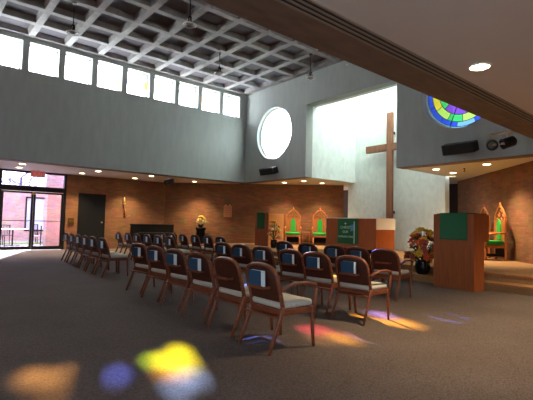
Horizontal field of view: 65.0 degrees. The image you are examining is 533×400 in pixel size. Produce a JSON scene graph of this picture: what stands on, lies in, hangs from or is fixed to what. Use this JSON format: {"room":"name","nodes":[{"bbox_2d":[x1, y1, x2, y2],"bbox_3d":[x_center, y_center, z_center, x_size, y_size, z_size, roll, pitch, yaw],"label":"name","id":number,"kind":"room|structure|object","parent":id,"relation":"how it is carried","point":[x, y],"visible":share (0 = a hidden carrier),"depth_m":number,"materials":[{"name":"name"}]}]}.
{"room":"house of worship","nodes":[
{"label":"house of worship","id":0,"kind":"room"},
{"bbox_2d":[42,175,63,245],"bbox_3d":[-9.010,-0.277,18.531,1.320,4.620,0.500,4,-4,-40],"label":"wall","id":1,"kind":"structure","parent":0,"point":[52,208],"depth_m":18.04,"materials":[{"name":"pink brick"}]},
{"bbox_2d":[0,168,165,248],"bbox_3d":[-9.309,0.355,15.122,12.500,2.920,0.300,4,-4,-40],"label":"wall","id":2,"kind":"structure","parent":0,"point":[144,200],"depth_m":17.56,"materials":[{"name":"red brick"}]},
{"bbox_2d":[0,169,66,249],"bbox_3d":[-8.681,0.403,15.553,2.220,2.900,0.170,4,-4,-40],"label":"door","id":3,"kind":"structure","parent":2,"relation":"in","point":[34,190],"depth_m":15.53,"materials":[{"name":"brown metal"}]},
{"bbox_2d":[77,193,105,240],"bbox_3d":[-7.013,0.856,16.784,1.060,2.210,0.100,4,-4,-40],"label":"door","id":4,"kind":"structure","parent":2,"relation":"in","point":[91,207],"depth_m":16.82,"materials":[{"name":"black paint"}]},
{"bbox_2d":[0,29,246,182],"bbox_3d":[-6.434,-3.235,13.836,14.850,4.230,0.400,4,-4,-40],"label":"wall","id":5,"kind":"structure","parent":0,"point":[44,118],"depth_m":14.48,"materials":[{"name":"paint"}]},
{"bbox_2d":[0,37,21,68],"bbox_3d":[-7.926,-4.450,12.685,0.840,0.900,0.060,4,-4,-40],"label":"window","id":6,"kind":"structure","parent":5,"relation":"in","point":[10,50],"depth_m":12.78,"materials":[{"name":"white glass"}]},
{"bbox_2d":[29,45,57,76],"bbox_3d":[-7.140,-4.395,13.348,0.840,0.900,0.060,4,-4,-40],"label":"window","id":7,"kind":"structure","parent":5,"relation":"in","point":[41,60],"depth_m":13.36,"materials":[{"name":"white glass"}]},
{"bbox_2d":[65,54,90,83],"bbox_3d":[-6.354,-4.340,14.011,0.840,0.900,0.060,4,-4,-40],"label":"window","id":8,"kind":"structure","parent":5,"relation":"in","point":[77,69],"depth_m":14.03,"materials":[{"name":"white glass"}]},
{"bbox_2d":[97,62,119,90],"bbox_3d":[-5.568,-4.285,14.675,0.840,0.900,0.060,4,-4,-40],"label":"window","id":9,"kind":"structure","parent":5,"relation":"in","point":[108,75],"depth_m":14.70,"materials":[{"name":"white glass"}]},
{"bbox_2d":[0,158,242,182],"bbox_3d":[-6.482,-1.117,13.717,14.850,0.011,0.400,4,-4,-40],"label":"trim","id":10,"kind":"structure","parent":5,"relation":"attached to","point":[0,158],"depth_m":14.46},
{"bbox_2d":[127,70,147,96],"bbox_3d":[-4.782,-4.230,15.338,0.840,0.900,0.060,4,-4,-40],"label":"window","id":11,"kind":"structure","parent":5,"relation":"in","point":[133,80],"depth_m":15.32,"materials":[{"name":"white glass"}]},
{"bbox_2d":[154,77,172,102],"bbox_3d":[-3.995,-4.175,16.001,0.840,0.900,0.060,4,-4,-40],"label":"window","id":12,"kind":"structure","parent":5,"relation":"in","point":[163,88],"depth_m":16.04,"materials":[{"name":"white glass"}]},
{"bbox_2d":[179,84,195,107],"bbox_3d":[-3.209,-4.120,16.664,0.840,0.900,0.060,4,-4,-40],"label":"window","id":13,"kind":"structure","parent":5,"relation":"in","point":[186,98],"depth_m":16.70,"materials":[{"name":"white glass"}]},
{"bbox_2d":[202,90,216,112],"bbox_3d":[-2.423,-4.065,17.328,0.840,0.900,0.060,4,-4,-40],"label":"window","id":14,"kind":"structure","parent":5,"relation":"in","point":[209,99],"depth_m":17.38,"materials":[{"name":"white glass"}]},
{"bbox_2d":[223,95,236,116],"bbox_3d":[-1.637,-4.010,17.991,0.840,0.900,0.060,4,-4,-40],"label":"window","id":15,"kind":"structure","parent":5,"relation":"in","point":[230,103],"depth_m":18.06,"materials":[{"name":"white glass"}]},
{"bbox_2d":[0,0,343,95],"bbox_3d":[-2.439,-5.302,9.156,14.900,0.352,12.820,4,-4,-40],"label":"ceiling","id":16,"kind":"structure","parent":0,"point":[148,34],"depth_m":12.95,"materials":[{"name":"concrete"}]},
{"bbox_2d":[66,2,79,35],"bbox_3d":[-4.968,-4.667,10.781,0.343,0.850,0.342,4,-4,-40],"label":"pendant lamp","id":17,"kind":"object","parent":16,"relation":"hanging from","point":[73,28],"visible":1,"depth_m":10.77,"materials":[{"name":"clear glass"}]},
{"bbox_2d":[183,0,196,28],"bbox_3d":[-1.860,-4.630,10.199,0.343,0.850,0.342,4,-4,-40],"label":"pendant lamp","id":18,"kind":"object","parent":16,"relation":"hanging from","point":[189,17],"visible":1,"depth_m":10.19,"materials":[{"name":"brown metal"}]},
{"bbox_2d":[164,183,343,244],"bbox_3d":[-0.612,0.753,18.716,7.970,2.920,0.300,1,-3,5],"label":"wall","id":19,"kind":"structure","parent":0,"point":[184,202],"depth_m":18.62,"materials":[{"name":"red brick"}]},
{"bbox_2d":[223,205,231,216],"bbox_3d":[-1.733,0.483,18.645,0.360,0.560,0.076,1,-3,5],"label":"hymn board","id":20,"kind":"object","parent":19,"relation":"attached to","point":[227,209],"visible":1,"depth_m":18.62,"materials":[{"name":"brown wood"}]},
{"bbox_2d":[0,248,532,399],"bbox_3d":[0.304,1.838,9.893,20.600,0.200,20.010,4,-4,-40],"label":"floor","id":21,"kind":"structure","parent":0,"point":[67,332],"depth_m":4.12,"materials":[{"name":"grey carpet"}]},
{"bbox_2d":[61,232,85,261],"bbox_3d":[-5.455,1.319,11.851,0.564,0.811,0.519,4,-4,-35],"label":"wooden chair","id":22,"kind":"object","parent":21,"relation":"on","point":[69,245],"visible":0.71,"depth_m":11.69,"materials":[{"name":"brown wood"}]},
{"bbox_2d":[66,233,91,263],"bbox_3d":[-5.016,1.294,11.239,0.564,0.811,0.519,4,-4,-36],"label":"wooden chair","id":23,"kind":"object","parent":21,"relation":"on","point":[74,246],"visible":0.62,"depth_m":11.10,"materials":[{"name":"brown wood"}]},
{"bbox_2d":[72,234,99,266],"bbox_3d":[-4.577,1.269,10.628,0.564,0.811,0.519,4,-4,-37],"label":"wooden chair","id":24,"kind":"object","parent":21,"relation":"on","point":[81,250],"visible":0.63,"depth_m":10.47,"materials":[{"name":"brown wood"}]},
{"bbox_2d":[78,235,107,269],"bbox_3d":[-4.138,1.245,10.017,0.564,0.811,0.519,4,-4,-38],"label":"wooden chair","id":25,"kind":"object","parent":21,"relation":"on","point":[87,249],"visible":0.55,"depth_m":9.89,"materials":[{"name":"brown wood"}]},
{"bbox_2d":[84,236,116,273],"bbox_3d":[-3.712,1.220,9.420,0.564,0.811,0.519,4,-4,-40],"label":"wooden chair","id":26,"kind":"object","parent":21,"relation":"on","point":[96,254],"visible":0.62,"depth_m":9.30,"materials":[{"name":"brown wood"}]},
{"bbox_2d":[93,237,128,277],"bbox_3d":[-3.283,1.199,8.867,0.564,0.811,0.519,4,-4,-40],"label":"wooden chair","id":27,"kind":"object","parent":21,"relation":"on","point":[106,256],"visible":0.94,"depth_m":8.75,"materials":[{"name":"brown wood"}]},
{"bbox_2d":[115,232,133,255],"bbox_3d":[-4.566,1.431,13.490,0.564,0.811,0.519,4,-4,-35],"label":"wooden chair","id":28,"kind":"object","parent":21,"relation":"on","point":[121,243],"visible":0.63,"depth_m":13.33,"materials":[{"name":"brown wood"}]},
{"bbox_2d":[124,232,144,257],"bbox_3d":[-4.101,1.411,12.940,0.564,0.811,0.519,4,-4,-36],"label":"wooden chair","id":29,"kind":"object","parent":21,"relation":"on","point":[129,242],"visible":0.48,"depth_m":12.80,"materials":[{"name":"brown wood"}]},
{"bbox_2d":[126,243,169,293],"bbox_3d":[-1.990,1.127,7.076,0.519,0.811,0.564,-2,-4,44],"label":"wooden chair","id":30,"kind":"object","parent":21,"relation":"on","point":[141,265],"visible":0.56,"depth_m":6.93,"materials":[{"name":"brown wood"}]},
{"bbox_2d":[132,247,140,255],"bbox_3d":[-2.150,0.859,6.908,0.190,0.157,0.062,-2,-4,44],"label":"hymnal","id":31,"kind":"object","parent":30,"relation":"on","point":[136,251],"visible":0.91,"depth_m":6.87,"materials":[{"name":"blue paper"}]},
{"bbox_2d":[130,224,176,244],"bbox_3d":[-4.703,1.532,17.469,1.840,1.040,0.660,4,-4,-40],"label":"upright piano","id":32,"kind":"object","parent":21,"relation":"on","point":[152,230],"visible":0.48,"depth_m":17.30,"materials":[{"name":"black wood"}]},
{"bbox_2d":[143,234,165,253],"bbox_3d":[-3.193,1.368,11.821,0.564,0.811,0.519,4,-4,-38],"label":"wooden chair","id":33,"kind":"object","parent":21,"relation":"on","point":[148,243],"visible":0.37,"depth_m":11.66,"materials":[{"name":"brown wood"}]},
{"bbox_2d":[153,235,166,252],"bbox_3d":[-2.751,1.345,11.252,0.564,0.811,0.519,4,-4,-40],"label":"wooden chair","id":34,"kind":"object","parent":21,"relation":"on","point":[160,244],"visible":0.37,"depth_m":11.04,"materials":[{"name":"brown wood"}]},
{"bbox_2d":[141,245,189,301],"bbox_3d":[-1.547,1.101,6.444,0.519,0.811,0.564,-2,-5,45],"label":"wooden chair","id":35,"kind":"object","parent":21,"relation":"on","point":[158,270],"visible":0.67,"depth_m":6.28,"materials":[{"name":"brown wood"}]},
{"bbox_2d":[148,250,157,260],"bbox_3d":[-1.709,0.833,6.278,0.190,0.157,0.062,-2,-5,45],"label":"hymnal","id":36,"kind":"object","parent":35,"relation":"on","point":[152,254],"visible":0.91,"depth_m":6.23,"materials":[{"name":"blue paper"}]},
{"bbox_2d":[164,236,189,254],"bbox_3d":[-2.297,1.322,10.653,0.564,0.811,0.519,4,-4,-40],"label":"wooden chair","id":37,"kind":"object","parent":21,"relation":"on","point":[173,244],"visible":0.46,"depth_m":10.54,"materials":[{"name":"brown wood"}]},
{"bbox_2d":[179,234,191,255],"bbox_3d":[-2.411,1.449,12.953,0.564,0.811,0.519,4,-4,-37],"label":"wooden chair","id":38,"kind":"object","parent":21,"relation":"on","point":[185,245],"visible":0.56,"depth_m":12.77,"materials":[{"name":"brown wood"}]},
{"bbox_2d":[159,248,212,311],"bbox_3d":[-1.109,1.076,5.834,0.564,0.811,0.519,4,-4,-43],"label":"wooden chair","id":39,"kind":"object","parent":21,"relation":"on","point":[179,273],"visible":0.66,"depth_m":5.67,"materials":[{"name":"brown wood"}]},
{"bbox_2d":[166,253,176,264],"bbox_3d":[-1.291,0.809,5.688,0.062,0.157,0.190,4,-4,-43],"label":"hymnal","id":40,"kind":"object","parent":39,"relation":"on","point":[171,258],"visible":0.89,"depth_m":5.64,"materials":[{"name":"blue paper"}]},
{"bbox_2d":[196,227,205,243],"bbox_3d":[-2.881,1.667,18.249,0.480,0.940,0.480,4,-4,-40],"label":"stand","id":41,"kind":"object","parent":21,"relation":"on","point":[200,231],"visible":0.48,"depth_m":18.09,"materials":[{"name":"black wood"}]},
{"bbox_2d":[195,215,207,226],"bbox_3d":[-2.823,0.933,18.308,0.694,0.530,0.613,4,-4,-40],"label":"flower arrangement","id":42,"kind":"object","parent":41,"relation":"on","point":[200,223],"visible":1,"depth_m":18.18,"materials":[{"name":"yellow plant"}]},
{"bbox_2d":[190,234,212,261],"bbox_3d":[-1.958,1.429,12.418,0.564,0.811,0.519,4,-4,-38],"label":"wooden chair","id":43,"kind":"object","parent":21,"relation":"on","point":[196,246],"visible":0.68,"depth_m":12.26,"materials":[{"name":"brown wood"}]},
{"bbox_2d":[203,235,215,260],"bbox_3d":[-1.514,1.409,11.877,0.564,0.811,0.519,4,-4,-39],"label":"wooden chair","id":44,"kind":"object","parent":21,"relation":"on","point":[209,247],"visible":0.6,"depth_m":11.71,"materials":[{"name":"brown wood"}]},
{"bbox_2d":[180,252,240,322],"bbox_3d":[-0.691,1.052,5.232,0.564,0.811,0.519,4,-4,-42],"label":"wooden chair","id":45,"kind":"object","parent":21,"relation":"on","point":[201,280],"visible":0.77,"depth_m":5.07,"materials":[{"name":"brown wood"}]},
{"bbox_2d":[189,258,200,270],"bbox_3d":[-0.867,0.784,5.080,0.062,0.157,0.190,4,-4,-42],"label":"hymnal","id":46,"kind":"object","parent":45,"relation":"on","point":[194,263],"visible":0.86,"depth_m":5.04,"materials":[{"name":"blue paper"}]},
{"bbox_2d":[215,242,232,258],"bbox_3d":[-0.698,1.214,8.116,0.564,0.811,0.519,4,-4,-43],"label":"wooden chair","id":47,"kind":"object","parent":21,"relation":"on","point":[228,248],"visible":0.37,"depth_m":7.92,"materials":[{"name":"brown wood"}]},
{"bbox_2d":[217,245,225,253],"bbox_3d":[-0.859,0.946,7.948,0.062,0.157,0.190,4,-4,-43],"label":"hymnal","id":48,"kind":"object","parent":47,"relation":"on","point":[220,249],"visible":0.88,"depth_m":7.90,"materials":[{"name":"blue paper"}]},
{"bbox_2d":[206,256,272,337],"bbox_3d":[-0.295,1.027,4.640,0.564,0.811,0.519,4,-4,-40],"label":"wooden chair","id":49,"kind":"object","parent":21,"relation":"on","point":[228,277],"visible":0.82,"depth_m":4.51,"materials":[{"name":"brown wood"}]},
{"bbox_2d":[232,244,252,271],"bbox_3d":[-0.322,1.189,7.517,0.564,0.811,0.519,4,-4,-44],"label":"wooden chair","id":50,"kind":"object","parent":21,"relation":"on","point":[245,259],"visible":0.41,"depth_m":7.35,"materials":[{"name":"brown wood"}]},
{"bbox_2d":[233,247,241,255],"bbox_3d":[-0.512,0.922,7.379,0.062,0.157,0.190,4,-4,-44],"label":"hymnal","id":51,"kind":"object","parent":50,"relation":"on","point":[236,251],"visible":0.89,"depth_m":7.33,"materials":[{"name":"blue paper"}]},
{"bbox_2d":[252,246,292,294],"bbox_3d":[0.066,1.167,6.981,0.564,0.811,0.519,4,-4,-44],"label":"wooden chair","id":52,"kind":"object","parent":21,"relation":"on","point":[269,256],"visible":0.41,"depth_m":6.79,"materials":[{"name":"brown wood"}]},
{"bbox_2d":[255,250,264,259],"bbox_3d":[-0.106,0.900,6.825,0.062,0.157,0.190,4,-4,-44],"label":"hymnal","id":53,"kind":"object","parent":52,"relation":"on","point":[259,254],"visible":0.88,"depth_m":6.79,"materials":[{"name":"blue paper"}]},
{"bbox_2d":[238,262,317,355],"bbox_3d":[0.112,1.004,4.065,0.564,0.811,0.566,4,-4,-38],"label":"wooden chair","id":54,"kind":"object","parent":21,"relation":"on","point":[272,295],"visible":0.97,"depth_m":3.95,"materials":[{"name":"brown wood"}]},
{"bbox_2d":[249,269,265,286],"bbox_3d":[-0.090,0.737,3.945,0.062,0.157,0.190,4,-4,-38],"label":"hymnal","id":55,"kind":"object","parent":54,"relation":"on","point":[256,277],"visible":0.89,"depth_m":3.90,"materials":[{"name":"blue paper"}]},
{"bbox_2d":[276,241,292,265],"bbox_3d":[0.520,1.307,9.273,0.564,0.811,0.519,4,-4,-44],"label":"wooden chair","id":56,"kind":"object","parent":21,"relation":"on","point":[289,245],"visible":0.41,"depth_m":9.16,"materials":[{"name":"brown wood"}]},
{"bbox_2d":[278,249,304,295],"bbox_3d":[0.488,1.141,6.343,0.564,0.811,0.519,4,-4,-44],"label":"wooden chair","id":57,"kind":"object","parent":21,"relation":"on","point":[289,272],"visible":0.64,"depth_m":6.22,"materials":[{"name":"brown wood"}]},
{"bbox_2d":[282,253,294,263],"bbox_3d":[0.324,0.873,6.179,0.062,0.157,0.190,4,-4,-44],"label":"hymnal","id":58,"kind":"object","parent":57,"relation":"on","point":[286,258],"visible":0.88,"depth_m":6.14,"materials":[{"name":"blue paper"}]},
{"bbox_2d":[298,243,317,254],"bbox_3d":[0.958,1.277,8.570,0.519,0.811,0.564,-2,-5,45],"label":"wooden chair","id":59,"kind":"object","parent":21,"relation":"on","point":[313,247],"visible":0.3,"depth_m":8.40,"materials":[{"name":"brown wood"}]},
{"bbox_2d":[301,252,350,314],"bbox_3d":[0.805,1.118,5.813,0.564,0.811,0.519,4,-4,-44],"label":"wooden chair","id":60,"kind":"object","parent":21,"relation":"on","point":[324,275],"visible":0.8,"depth_m":5.65,"materials":[{"name":"brown wood"}]},
{"bbox_2d":[306,256,319,268],"bbox_3d":[0.630,0.850,5.660,0.062,0.157,0.190,4,-4,-44],"label":"hymnal","id":61,"kind":"object","parent":60,"relation":"on","point":[314,262],"visible":0.84,"depth_m":5.63,"materials":[{"name":"blue paper"}]},
{"bbox_2d":[323,245,344,270],"bbox_3d":[1.396,1.252,7.944,0.519,0.811,0.564,-2,-4,44],"label":"wooden chair","id":62,"kind":"object","parent":21,"relation":"on","point":[340,250],"visible":0.29,"depth_m":7.79,"materials":[{"name":"brown wood"}]},
{"bbox_2d":[327,248,336,256],"bbox_3d":[1.217,0.984,7.795,0.190,0.157,0.062,-2,-4,44],"label":"hymnal","id":63,"kind":"object","parent":62,"relation":"on","point":[330,252],"visible":0.89,"depth_m":7.77,"materials":[{"name":"blue paper"}]},
{"bbox_2d":[331,255,391,325],"bbox_3d":[1.195,1.096,5.262,0.564,0.811,0.566,4,-4,-43],"label":"wooden chair","id":64,"kind":"object","parent":21,"relation":"on","point":[348,283],"visible":1,"depth_m":5.16,"materials":[{"name":"brown wood"}]},
{"bbox_2d":[341,260,355,273],"bbox_3d":[1.005,0.829,5.125,0.062,0.157,0.190,4,-4,-43],"label":"hymnal","id":65,"kind":"object","parent":64,"relation":"on","point":[346,266],"visible":0.84,"depth_m":5.09,"materials":[{"name":"blue paper"}]},
{"bbox_2d":[344,247,381,282],"bbox_3d":[1.702,1.230,7.444,0.519,0.811,0.564,-2,-4,43],"label":"wooden chair","id":66,"kind":"object","parent":21,"relation":"on","point":[365,254],"visible":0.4,"depth_m":7.22,"materials":[{"name":"brown wood"}]},
{"bbox_2d":[201,243,532,284],"bbox_3d":[4.606,1.827,13.763,7.450,0.150,14.200,4,-4,-40],"label":"platform","id":67,"kind":"object","parent":21,"relation":"on","point":[499,266],"visible":0.15,"depth_m":9.56,"materials":[{"name":"brown wood"}]},
{"bbox_2d":[255,212,283,245],"bbox_3d":[0.106,1.160,16.708,0.838,1.312,0.812,4,-4,-40],"label":"lectern","id":68,"kind":"object","parent":67,"relation":"on","point":[262,219],"visible":0.76,"depth_m":16.44,"materials":[{"name":"brown wood"}]},
{"bbox_2d":[267,220,281,247],"bbox_3d":[0.262,1.235,15.202,0.624,1.000,0.631,4,-4,-40],"label":"flower arrangement","id":69,"kind":"object","parent":67,"relation":"on","point":[273,242],"visible":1,"depth_m":15.13,"materials":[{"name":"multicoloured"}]},
{"bbox_2d":[284,207,301,243],"bbox_3d":[1.129,1.087,17.833,0.728,1.630,0.638,1,-3,5],"label":"chair","id":70,"kind":"object","parent":67,"relation":"on","point":[292,228],"visible":0.89,"depth_m":18.07,"materials":[{"name":"brown wood"}]},
{"bbox_2d":[291,218,295,230],"bbox_3d":[1.150,1.057,18.081,0.200,0.560,0.034,1,-3,5],"label":"cushion","id":71,"kind":"object","parent":70,"relation":"on","point":[293,220],"depth_m":18.07,"materials":[{"name":"green fabric"}]},
{"bbox_2d":[312,208,327,243],"bbox_3d":[2.275,1.108,17.736,0.728,1.630,0.638,1,-3,5],"label":"chair","id":72,"kind":"object","parent":67,"relation":"on","point":[318,225],"visible":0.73,"depth_m":17.98,"materials":[{"name":"brown wood"}]},
{"bbox_2d":[317,219,321,231],"bbox_3d":[2.296,1.077,17.984,0.200,0.560,0.034,1,-3,5],"label":"cushion","id":73,"kind":"object","parent":72,"relation":"on","point":[319,221],"depth_m":17.97,"materials":[{"name":"green fabric"}]},
{"bbox_2d":[326,218,394,253],"bbox_3d":[3.099,1.170,14.007,1.046,1.122,2.084,4,-4,-40],"label":"altar","id":74,"kind":"object","parent":67,"relation":"on","point":[371,234],"visible":1,"depth_m":13.42,"materials":[{"name":"brown wood"}]},
{"bbox_2d":[201,244,532,289],"bbox_3d":[1.732,1.627,11.102,0.385,0.182,14.400,4,-4,-40],"label":"trim","id":75,"kind":"structure","parent":67,"relation":"attached to","point":[201,244],"depth_m":7.93,"materials":[{"name":"brown wood"}]},
{"bbox_2d":[480,204,489,257],"bbox_3d":[6.335,0.917,12.744,0.638,1.630,0.728,1,-3,5],"label":"chair","id":76,"kind":"object","parent":67,"relation":"on","point":[483,208],"visible":0.21,"depth_m":12.49,"materials":[{"name":"brown wood"}]},
{"bbox_2d":[484,202,506,260],"bbox_3d":[6.266,0.859,11.744,0.638,1.630,0.728,1,-3,5],"label":"chair","id":77,"kind":"object","parent":67,"relation":"on","point":[500,226],"visible":0.8,"depth_m":11.50,"materials":[{"name":"brown wood"}]},
{"bbox_2d":[497,219,500,238],"bbox_3d":[6.512,0.818,11.726,0.034,0.560,0.200,1,-3,5],"label":"cushion","id":78,"kind":"object","parent":77,"relation":"on","point":[498,220],"depth_m":11.71,"materials":[{"name":"green fabric"}]},
{"bbox_2d":[371,249,412,300],"bbox_3d":[2.062,1.209,6.931,0.566,0.811,0.564,-2,-4,42],"label":"wooden chair","id":79,"kind":"object","parent":21,"relation":"on","point":[381,259],"visible":0.81,"depth_m":6.82,"materials":[{"name":"brown wood"}]},
{"bbox_2d":[434,213,488,291],"bbox_3d":[3.810,0.990,8.228,0.518,1.462,0.860,3,-4,-32],"label":"lectern","id":80,"kind":"object","parent":21,"relation":"on","point":[459,238],"visible":1,"depth_m":7.98,"materials":[{"name":"brown wood"}]},
{"bbox_2d":[484,215,488,241],"bbox_3d":[3.966,0.552,8.345,0.172,0.516,0.856,3,-4,-32],"label":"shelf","id":81,"kind":"object","parent":80,"relation":"attached to","point":[486,217],"depth_m":7.99,"materials":[{"name":"brown wood"}]},
{"bbox_2d":[0,0,532,189],"bbox_3d":[0.277,-1.272,10.183,20.600,0.200,20.310,4,-4,-40],"label":"ceiling","id":82,"kind":"structure","parent":0,"point":[454,35],"depth_m":3.96,"materials":[{"name":"beige paint"}]},
{"bbox_2d":[30,170,45,177],"bbox_3d":[-8.329,-0.953,15.264,0.480,0.250,0.065,4,-4,-40],"label":"exit sign","id":83,"kind":"object","parent":82,"relation":"hanging from","point":[41,174],"visible":1,"depth_m":15.24,"materials":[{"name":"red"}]},
{"bbox_2d":[275,0,532,123],"bbox_3d":[1.109,-1.493,4.013,13.700,0.015,0.183,4,-4,-40],"label":"ceiling vent","id":84,"kind":"object","parent":82,"relation":"in","point":[313,9],"visible":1,"depth_m":4.13,"materials":[{"name":"brown"}]},
{"bbox_2d":[467,62,492,71],"bbox_3d":[2.303,-1.439,4.519,0.240,0.028,0.244,4,-4,-40],"label":"recessed light","id":85,"kind":"object","parent":82,"relation":"in","point":[480,66],"visible":1,"depth_m":4.50,"materials":[{"name":"white glass"}]},
{"bbox_2d":[310,97,355,182],"bbox_3d":[2.499,-3.308,16.524,2.900,5.081,0.300,4,-4,-40],"label":"wall","id":86,"kind":"structure","parent":0,"point":[334,124],"depth_m":16.46,"materials":[{"name":"paint"}]},
{"bbox_2d":[313,84,396,107],"bbox_3d":[3.068,-4.754,14.386,0.200,2.410,3.780,4,-4,-40],"label":"wall","id":87,"kind":"structure","parent":0,"point":[394,85],"depth_m":14.23,"materials":[{"name":"paint"}]},
{"bbox_2d":[190,251,532,295],"bbox_3d":[4.581,1.961,13.494,7.820,0.149,14.570,4,-4,-40],"label":"step","id":88,"kind":"structure","parent":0,"point":[520,291],"depth_m":7.84,"materials":[{"name":"beige carpet"}]},
{"bbox_2d":[403,227,433,273],"bbox_3d":[3.439,1.105,9.178,0.849,1.023,0.884,4,-4,-40],"label":"flower arrangement","id":89,"kind":"object","parent":88,"relation":"on","point":[422,266],"visible":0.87,"depth_m":9.03,"materials":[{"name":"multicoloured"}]},
{"bbox_2d":[245,61,532,182],"bbox_3d":[2.980,-3.019,13.919,0.350,4.230,12.420,4,-4,-40],"label":"wall","id":90,"kind":"structure","parent":0,"point":[419,139],"depth_m":14.24,"materials":[{"name":"paint"}]},
{"bbox_2d":[259,166,277,175],"bbox_3d":[0.080,-1.161,16.663,0.347,0.336,0.840,4,-4,-40],"label":"loudspeaker","id":91,"kind":"object","parent":90,"relation":"attached to","point":[267,170],"visible":1,"depth_m":16.47,"materials":[{"name":"black plastic"}]},
{"bbox_2d":[259,168,272,174],"bbox_3d":[-0.021,-1.120,16.576,0.087,0.217,0.780,4,-4,-40],"label":"grille","id":92,"kind":"object","parent":91,"relation":"attached to","point":[263,171],"depth_m":16.56,"materials":[{"name":"black fabric"}]},
{"bbox_2d":[260,108,290,158],"bbox_3d":[0.431,-2.680,16.951,0.052,2.120,2.120,4,-4,-40],"label":"window","id":93,"kind":"structure","parent":90,"relation":"in","point":[275,135],"depth_m":17.01,"materials":[{"name":"white glass"}]},
{"bbox_2d":[239,154,532,183],"bbox_3d":[2.932,-0.901,13.798,0.372,0.013,12.420,4,-4,-40],"label":"trim","id":94,"kind":"structure","parent":90,"relation":"attached to","point":[527,155],"depth_m":11.36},
{"bbox_2d":[425,95,480,127],"bbox_3d":[5.262,-2.944,11.247,0.052,2.120,2.120,4,-4,-40],"label":"window","id":95,"kind":"structure","parent":90,"relation":"in","point":[446,115],"depth_m":11.51,"materials":[{"name":"multicoloured glass"}]},
{"bbox_2d":[441,140,478,155],"bbox_3d":[5.005,-1.350,10.839,0.347,0.336,0.840,4,-4,-40],"label":"loudspeaker","id":96,"kind":"object","parent":90,"relation":"attached to","point":[471,146],"visible":1,"depth_m":10.70,"materials":[{"name":"black plastic"}]},
{"bbox_2d":[442,143,473,154],"bbox_3d":[4.905,-1.308,10.753,0.087,0.217,0.780,4,-4,-40],"label":"grille","id":97,"kind":"object","parent":96,"relation":"attached to","point":[457,148],"depth_m":10.74,"materials":[{"name":"black fabric"}]},
{"bbox_2d":[348,86,448,250],"bbox_3d":[4.895,-1.819,16.045,0.300,8.000,4.160,4,-4,-40],"label":"wall","id":98,"kind":"structure","parent":0,"point":[417,196],"depth_m":16.17,"materials":[{"name":"paint"}]},
{"bbox_2d":[366,112,395,218],"bbox_3d":[4.690,-0.942,15.707,0.355,4.700,2.100,4,-4,-40],"label":"wall cross","id":99,"kind":"object","parent":98,"relation":"attached to","point":[389,147],"visible":0.66,"depth_m":15.62,"materials":[{"name":"brown wood"}]},
{"bbox_2d":[343,184,457,217],"bbox_3d":[7.819,0.805,16.291,0.200,2.920,20.010,4,-4,-40],"label":"wall","id":100,"kind":"structure","parent":0,"point":[453,188],"depth_m":16.72,"materials":[{"name":"brown paint"}]},
{"bbox_2d":[407,168,451,175],"bbox_3d":[5.260,-3.417,13.517,2.570,5.080,0.300,4,-4,-40],"label":"wall","id":101,"kind":"structure","parent":0,"point":[412,169],"depth_m":13.37,"materials":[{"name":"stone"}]},
{"bbox_2d":[458,161,532,263],"bbox_3d":[6.865,0.442,10.245,0.300,2.920,10.900,1,-3,5],"label":"wall","id":102,"kind":"structure","parent":0,"point":[512,186],"depth_m":11.75,"materials":[{"name":"red brick"}]},
{"bbox_3d":[1.327,-3.579,4.665,14.850,4.230,0.400,4,-4,-40],"label":"wall","id":103,"kind":"structure","parent":0,"visible":0},
{"bbox_2d":[200,0,532,138],"bbox_3d":[1.153,-1.471,4.425,14.500,0.011,0.420,4,-4,-40],"label":"ceiling beam","id":104,"kind":"structure","parent":103,"relation":"attached to","point":[273,15],"depth_m":4.22,"materials":[{"name":"brown wood"}]},
{"bbox_2d":[486,130,516,150],"bbox_3d":[4.196,-1.052,7.517,0.281,0.326,0.526,4,-4,-40],"label":"spotlight fixture","id":105,"kind":"object","parent":103,"relation":"attached to","point":[492,144],"visible":1,"depth_m":7.48,"materials":[{"name":"black metal"}]},
{"label":"outside","id":106,"kind":"structure","parent":0,"visible":0},
{"bbox_2d":[0,240,63,250],"bbox_3d":[-6.574,1.752,10.753,44.000,0.200,55.000,4,-4,-40],"label":"floor","id":107,"kind":"structure","parent":106,"point":[25,240],"depth_m":18.75,"materials":[{"name":"grey concrete"}]},
{"bbox_2d":[2,228,27,245],"bbox_3d":[-10.801,1.590,17.797,1.120,0.730,1.120,4,-4,-40],"label":"patio table","id":108,"kind":"object","parent":107,"relation":"on","point":[12,229],"visible":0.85,"depth_m":17.77,"materials":[{"name":"white metal"}]},
{"bbox_2d":[1,242,42,244],"bbox_3d":[-9.147,2.183,21.534,22.000,0.040,1.200,4,-4,-40],"label":"lawn strip","id":109,"kind":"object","parent":107,"relation":"on","point":[6,243],"visible":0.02,"depth_m":19.48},
{"bbox_2d":[1,184,44,240],"bbox_3d":[-16.160,0.607,22.211,28.000,2.950,4.200,4,-4,-40],"label":"building","id":110,"kind":"structure","parent":107,"relation":"on","point":[16,206],"depth_m":22.31,"materials":[{"name":"pink brick"}]},
{"bbox_2d":[26,198,44,229],"bbox_3d":[-11.993,0.817,23.390,2.540,1.850,0.030,4,-4,-40],"label":"window","id":111,"kind":"structure","parent":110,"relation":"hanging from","point":[40,203],"depth_m":22.93,"materials":[{"name":"white"}]},
{"bbox_2d":[2,171,44,186],"bbox_3d":[-16.802,-0.213,28.492,5.367,5.273,4.218,2,-3,-19],"label":"leafy tree","id":112,"kind":"object","parent":107,"relation":"on","point":[9,178],"visible":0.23,"depth_m":28.50,"materials":[{"name":"grey plant"}]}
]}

